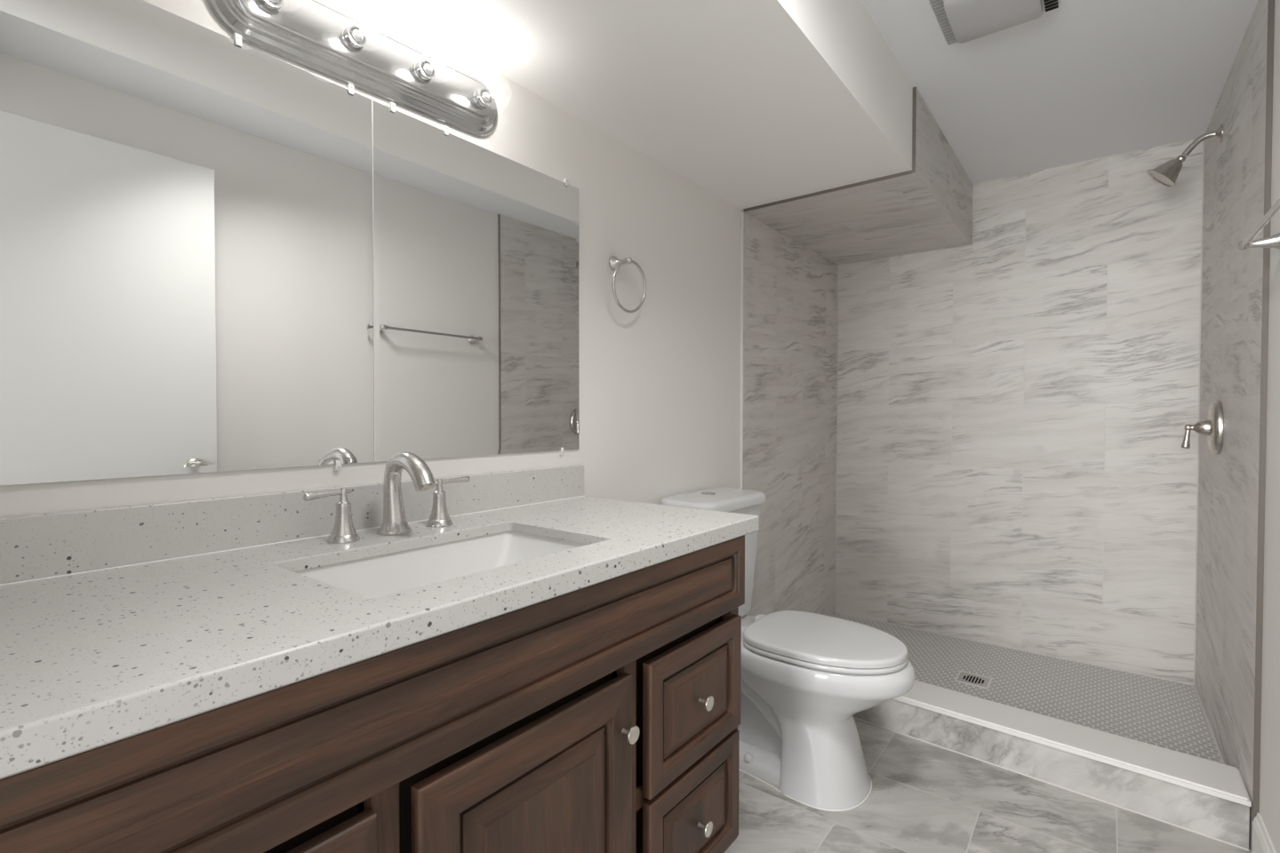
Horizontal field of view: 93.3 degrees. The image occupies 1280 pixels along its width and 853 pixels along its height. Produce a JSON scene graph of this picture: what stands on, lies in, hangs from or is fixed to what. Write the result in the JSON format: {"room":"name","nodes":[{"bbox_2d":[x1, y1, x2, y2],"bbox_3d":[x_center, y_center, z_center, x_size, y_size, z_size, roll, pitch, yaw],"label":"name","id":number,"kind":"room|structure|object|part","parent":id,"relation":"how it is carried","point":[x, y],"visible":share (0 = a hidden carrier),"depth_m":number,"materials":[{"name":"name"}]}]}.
{"room":"bathroom","nodes":[
{"label":"bathroom","id":0,"kind":"room"},
{"bbox_2d":[0,0,838,616],"bbox_3d":[0.008,-0.030,2.076,0.110,2.505,3.676,1,1,38],"label":"wall","id":1,"kind":"structure","parent":0,"point":[660,382],"depth_m":2.11,"materials":[{"name":"paint"}]},
{"bbox_2d":[0,0,374,485],"bbox_3d":[-0.779,-0.297,0.970,0.011,0.776,0.730,1,1,38],"label":"wall mirror","id":2,"kind":"object","parent":1,"relation":"attached to","point":[187,265],"visible":1,"depth_m":0.98,"materials":[{"name":"silver metal"}]},
{"bbox_2d":[0,464,583,583],"bbox_3d":[-0.572,0.165,1.240,0.020,0.092,1.318,1,1,38],"label":"backsplash","id":3,"kind":"structure","parent":1,"relation":"attached to","point":[36,546],"depth_m":1.03,"materials":[{"name":"stone"}]},
{"bbox_2d":[207,0,503,136],"bbox_3d":[-0.499,-0.760,1.229,0.126,0.151,0.619,1,1,38],"label":"vanity light","id":4,"kind":"object","parent":1,"relation":"attached to","point":[316,36],"visible":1,"depth_m":1.21,"materials":[{"name":"silver metal"}]},
{"bbox_2d":[255,0,283,14],"bbox_3d":[-0.652,-0.755,1.065,0.021,0.044,0.044,1,1,38],"label":"socket","id":5,"kind":"object","parent":4,"relation":"attached to","point":[261,6],"depth_m":1.06,"materials":[{"name":"silver metal"}]},
{"bbox_3d":[-0.642,-0.755,1.057,0.023,0.024,0.024,1,1,38],"label":"bulb","id":6,"kind":"part","parent":4,"relation":"part of","materials":[{"name":"white glass"}]},
{"bbox_2d":[341,24,367,52],"bbox_3d":[-0.559,-0.762,1.185,0.021,0.044,0.044,1,1,38],"label":"socket","id":7,"kind":"object","parent":4,"relation":"attached to","point":[353,40],"depth_m":1.18,"materials":[{"name":"silver metal"}]},
{"bbox_3d":[-0.549,-0.762,1.177,0.023,0.024,0.024,1,1,38],"label":"bulb","id":8,"kind":"part","parent":4,"relation":"part of","materials":[{"name":"white glass"}]},
{"bbox_2d":[413,59,435,83],"bbox_3d":[-0.465,-0.769,1.307,0.021,0.044,0.044,1,1,38],"label":"socket","id":9,"kind":"object","parent":4,"relation":"attached to","point":[424,72],"depth_m":1.30,"materials":[{"name":"silver metal"}]},
{"bbox_3d":[-0.455,-0.769,1.299,0.023,0.024,0.024,1,1,38],"label":"bulb","id":10,"kind":"part","parent":4,"relation":"part of","materials":[{"name":"white glass"}]},
{"bbox_2d":[472,88,492,110],"bbox_3d":[-0.371,-0.776,1.429,0.021,0.044,0.044,1,1,38],"label":"socket","id":11,"kind":"object","parent":4,"relation":"attached to","point":[482,98],"depth_m":1.42,"materials":[{"name":"silver metal"}]},
{"bbox_3d":[-0.361,-0.776,1.421,0.023,0.024,0.024,1,1,38],"label":"bulb","id":12,"kind":"part","parent":4,"relation":"part of","materials":[{"name":"white glass"}]},
{"bbox_2d":[371,99,579,462],"bbox_3d":[-0.366,-0.306,1.505,0.010,0.776,0.621,1,1,38],"label":"wall mirror","id":13,"kind":"object","parent":1,"relation":"attached to","point":[476,248],"visible":1,"depth_m":1.45,"materials":[{"name":"silver metal"}]},
{"bbox_2d":[608,256,646,312],"bbox_3d":[-0.045,-0.440,1.869,0.070,0.179,0.162,1,1,38],"label":"towel ring","id":14,"kind":"object","parent":1,"relation":"attached to","point":[614,263],"visible":1,"depth_m":1.86,"materials":[{"name":"silver metal"}]},
{"bbox_2d":[739,211,743,488],"bbox_3d":[0.425,0.110,2.536,0.012,2.009,0.006,1,1,38],"label":"trim","id":15,"kind":"structure","parent":1,"relation":"attached to","point":[742,212],"depth_m":2.53,"materials":[{"name":"silver metal"}]},
{"bbox_2d":[743,169,911,212],"bbox_3d":[0.692,-0.896,2.314,0.657,0.012,0.003,1,1,38],"label":"trim","id":16,"kind":"structure","parent":1,"relation":"attached to","point":[903,173],"depth_m":2.29,"materials":[{"name":"metal"}]},
{"bbox_2d":[724,613,1251,852],"bbox_3d":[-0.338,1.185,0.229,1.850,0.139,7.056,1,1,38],"label":"floor","id":17,"kind":"structure","parent":0,"point":[924,797],"depth_m":1.88,"materials":[{"name":"tile"}]},
{"bbox_2d":[0,535,744,852],"bbox_3d":[-0.347,0.695,1.057,0.588,0.890,1.230,1,1,38],"label":"vanity cabinet","id":18,"kind":"object","parent":17,"relation":"on","point":[603,717],"visible":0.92,"depth_m":0.79,"materials":[{"name":"brown wood"}]},
{"bbox_3d":[-0.408,0.683,0.556,0.019,0.487,0.342,1,1,38],"label":"door","id":19,"kind":"part","parent":18,"relation":"part of","materials":[{"name":"brown wood"}]},
{"bbox_2d":[0,464,758,779],"bbox_3d":[-0.351,0.186,1.070,0.576,0.128,1.319,1,1,38],"label":"countertop","id":20,"kind":"structure","parent":18,"relation":"on","point":[117,623],"depth_m":0.82,"materials":[{"name":"stone"}]},
{"bbox_2d":[303,451,470,543],"bbox_3d":[-0.453,0.130,1.178,0.158,0.163,0.349,1,1,38],"label":"faucet","id":21,"kind":"object","parent":20,"relation":"on","point":[395,523],"visible":1,"depth_m":1.18,"materials":[{"name":"silver metal"}]},
{"bbox_3d":[-0.567,0.124,1.101,0.015,0.013,0.088,1,1,38],"label":"lever","id":22,"kind":"part","parent":21,"relation":"part of","materials":[{"name":"silver metal"}]},
{"bbox_3d":[-0.552,0.163,1.126,0.055,0.099,0.055,1,1,38],"label":"handle","id":23,"kind":"part","parent":21,"relation":"part of","materials":[{"name":"silver metal"}]},
{"bbox_3d":[-0.453,0.130,1.178,0.158,0.163,0.065,1,1,38],"label":"spout","id":24,"kind":"part","parent":21,"relation":"part of","materials":[{"name":"silver metal"}]},
{"bbox_3d":[-0.427,0.160,1.288,0.055,0.099,0.055,1,1,38],"label":"handle","id":25,"kind":"part","parent":21,"relation":"part of","materials":[{"name":"silver metal"}]},
{"bbox_3d":[-0.408,0.117,1.308,0.015,0.013,0.088,1,1,38],"label":"lever","id":26,"kind":"part","parent":21,"relation":"part of","materials":[{"name":"silver metal"}]},
{"bbox_2d":[294,531,586,598],"bbox_3d":[-0.317,0.307,1.054,0.331,0.145,0.512,1,1,38],"label":"sink","id":27,"kind":"object","parent":20,"relation":"in","point":[378,576],"visible":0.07,"depth_m":1.18,"materials":[{"name":"white ceramic"}]},
{"bbox_3d":[-0.145,0.678,0.895,0.019,0.487,0.412,1,1,38],"label":"door","id":28,"kind":"part","parent":18,"relation":"part of","materials":[{"name":"brown wood"}]},
{"bbox_3d":[-0.019,0.517,1.020,0.027,0.030,0.030,1,1,38],"label":"knob","id":29,"kind":"part","parent":18,"relation":"part of","materials":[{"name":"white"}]},
{"bbox_3d":[0.115,0.805,1.234,0.019,0.238,0.335,1,1,38],"label":"drawer","id":30,"kind":"part","parent":18,"relation":"part of","materials":[{"name":"brown wood"}]},
{"bbox_3d":[0.117,0.552,1.232,0.019,0.246,0.342,1,1,38],"label":"drawer","id":31,"kind":"part","parent":18,"relation":"part of","materials":[{"name":"brown wood"}]},
{"bbox_3d":[0.130,0.808,1.218,0.027,0.030,0.030,1,1,38],"label":"knob","id":32,"kind":"part","parent":18,"relation":"part of","materials":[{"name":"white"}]},
{"bbox_3d":[0.131,0.554,1.215,0.027,0.030,0.030,1,1,38],"label":"knob","id":33,"kind":"part","parent":18,"relation":"part of","materials":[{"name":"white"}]},
{"bbox_2d":[660,488,915,812],"bbox_3d":[0.491,0.683,1.989,0.771,0.884,0.454,1,1,38],"label":"toilet","id":34,"kind":"object","parent":17,"relation":"on","point":[805,676],"visible":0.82,"depth_m":1.83,"materials":[{"name":"white ceramic"}]},
{"bbox_3d":[0.270,0.265,2.153,0.211,0.044,0.454,1,1,38],"label":"tank lid","id":35,"kind":"part","parent":34,"relation":"part of","materials":[{"name":"white ceramic"}]},
{"bbox_3d":[0.265,0.491,2.161,0.197,0.409,0.424,1,1,38],"label":"tank","id":36,"kind":"part","parent":34,"relation":"part of","materials":[{"name":"white ceramic"}]},
{"bbox_3d":[0.589,0.692,1.914,0.481,0.016,0.380,1,1,38],"label":"seat","id":37,"kind":"part","parent":34,"relation":"part of","materials":[{"name":"white plastic"}]},
{"bbox_3d":[0.589,0.670,1.914,0.481,0.024,0.380,1,1,38],"label":"lid","id":38,"kind":"part","parent":34,"relation":"part of","materials":[{"name":"white plastic"}]},
{"bbox_2d":[954,671,992,689],"bbox_3d":[1.415,1.074,2.562,0.124,0.004,0.124,1,1,38],"label":"shower drain","id":39,"kind":"object","parent":17,"relation":"on","point":[963,677],"visible":1,"depth_m":2.56,"materials":[{"name":"silver metal"}]},
{"bbox_2d":[853,680,1251,851],"bbox_3d":[1.101,1.053,2.183,1.547,0.141,0.190,1,1,41],"label":"shower curb","id":40,"kind":"object","parent":17,"relation":"on","point":[1204,797],"visible":0.64,"depth_m":1.88,"materials":[{"name":"tile"}]},
{"bbox_2d":[836,137,1202,684],"bbox_3d":[1.790,-0.044,2.959,1.850,2.505,0.100,1,1,38],"label":"wall","id":41,"kind":"structure","parent":0,"point":[1015,404],"depth_m":2.83,"materials":[{"name":"tile"}]},
{"bbox_2d":[835,140,1224,764],"bbox_3d":[1.377,-0.054,2.511,1.532,2.271,1.124,1,1,38],"label":"trim","id":42,"kind":"structure","parent":41,"relation":"attached to","point":[1195,688],"depth_m":2.51,"materials":[{"name":"tile"}]},
{"bbox_2d":[861,0,1258,183],"bbox_3d":[0.697,-1.223,1.523,1.850,0.100,3.676,1,1,38],"label":"ceiling","id":43,"kind":"structure","parent":0,"point":[1079,81],"depth_m":2.03,"materials":[{"name":"paint"}]},
{"bbox_2d":[369,0,912,209],"bbox_3d":[0.309,-1.036,1.827,0.669,0.286,3.476,1,1,38],"label":"soffit","id":44,"kind":"structure","parent":43,"relation":"attached to","point":[753,103],"depth_m":1.57,"materials":[{"name":"paint"}]},
{"bbox_2d":[744,88,972,264],"bbox_3d":[1.038,-1.046,2.753,0.670,0.296,1.118,1,1,38],"label":"tile","id":45,"kind":"structure","parent":44,"relation":"attached to","point":[898,216],"depth_m":2.61,"materials":[{"name":"grey tile"}]},
{"bbox_2d":[912,86,916,173],"bbox_3d":[0.956,-1.035,2.108,0.012,0.296,0.003,1,1,38],"label":"trim","id":46,"kind":"structure","parent":45,"relation":"attached to","point":[914,120],"depth_m":2.11,"materials":[{"name":"metal"}]},
{"bbox_2d":[928,0,1060,45],"bbox_3d":[0.962,-1.148,1.643,0.284,0.052,0.284,1,1,38],"label":"exhaust fan","id":47,"kind":"object","parent":43,"relation":"attached to","point":[962,21],"visible":1,"depth_m":1.66,"materials":[{"name":"white plastic"}]},
{"bbox_2d":[928,0,957,45],"bbox_3d":[0.866,-1.159,1.720,0.030,0.002,0.271,1,1,38],"label":"grille","id":48,"kind":"object","parent":47,"relation":"attached to","point":[937,6],"depth_m":1.72,"materials":[{"name":"white metal"}]},
{"bbox_2d":[1043,0,1058,12],"bbox_3d":[1.061,-1.157,1.570,0.030,0.002,0.271,1,1,38],"label":"grille","id":49,"kind":"object","parent":47,"relation":"attached to","point":[1048,4],"depth_m":1.66,"materials":[{"name":"metal"}]},
{"bbox_2d":[1194,0,1279,852],"bbox_3d":[1.310,-0.011,1.070,0.110,2.505,3.678,1,1,37],"label":"wall","id":50,"kind":"structure","parent":0,"point":[1234,168],"depth_m":1.80,"materials":[{"name":"tile"}]},
{"bbox_2d":[1146,123,1223,187],"bbox_3d":[1.972,-0.972,2.194,0.201,0.190,0.109,1,1,38],"label":"shower","id":51,"kind":"object","parent":50,"relation":"attached to","point":[1166,174],"visible":1,"depth_m":2.19,"materials":[{"name":"silver metal"}]},
{"bbox_3d":[2.009,-1.013,2.165,0.102,0.071,0.021,1,1,38],"label":"arm","id":52,"kind":"part","parent":51,"relation":"part of","materials":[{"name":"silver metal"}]},
{"bbox_2d":[1181,400,1223,454],"bbox_3d":[1.978,0.002,2.135,0.098,0.187,0.187,1,1,38],"label":"shower valve","id":53,"kind":"object","parent":50,"relation":"attached to","point":[1212,428],"visible":1,"depth_m":2.08,"materials":[{"name":"grey metal"}]},
{"bbox_3d":[1.948,0.035,2.156,0.026,0.088,0.024,1,1,38],"label":"lever","id":54,"kind":"part","parent":53,"relation":"part of","materials":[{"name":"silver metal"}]},
{"bbox_2d":[1237,198,1279,250],"bbox_3d":[1.326,-0.435,1.229,0.087,0.047,0.587,1,1,37],"label":"towel bar","id":55,"kind":"object","parent":50,"relation":"attached to","point":[1273,241],"visible":1,"depth_m":1.42,"materials":[{"name":"silver metal"}]},
{"bbox_3d":[1.489,-0.439,1.446,0.087,0.047,0.047,1,1,38],"label":"post","id":56,"kind":"part","parent":55,"relation":"part of","materials":[{"name":"silver metal"}]},
{"bbox_2d":[1251,0,1274,836],"bbox_3d":[1.629,-0.020,1.579,0.013,2.305,0.004,1,1,38],"label":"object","id":57,"kind":"structure","parent":50,"relation":"attached to","point":[1270,3],"depth_m":1.58,"materials":[{"name":"metal"}]},
{"bbox_2d":[1251,812,1276,852],"bbox_3d":[0.926,1.091,0.662,0.013,0.115,2.331,1,1,37],"label":"baseboard","id":58,"kind":"structure","parent":50,"relation":"attached to","point":[1261,843],"depth_m":1.54,"materials":[{"name":"white paint"}]}
]}

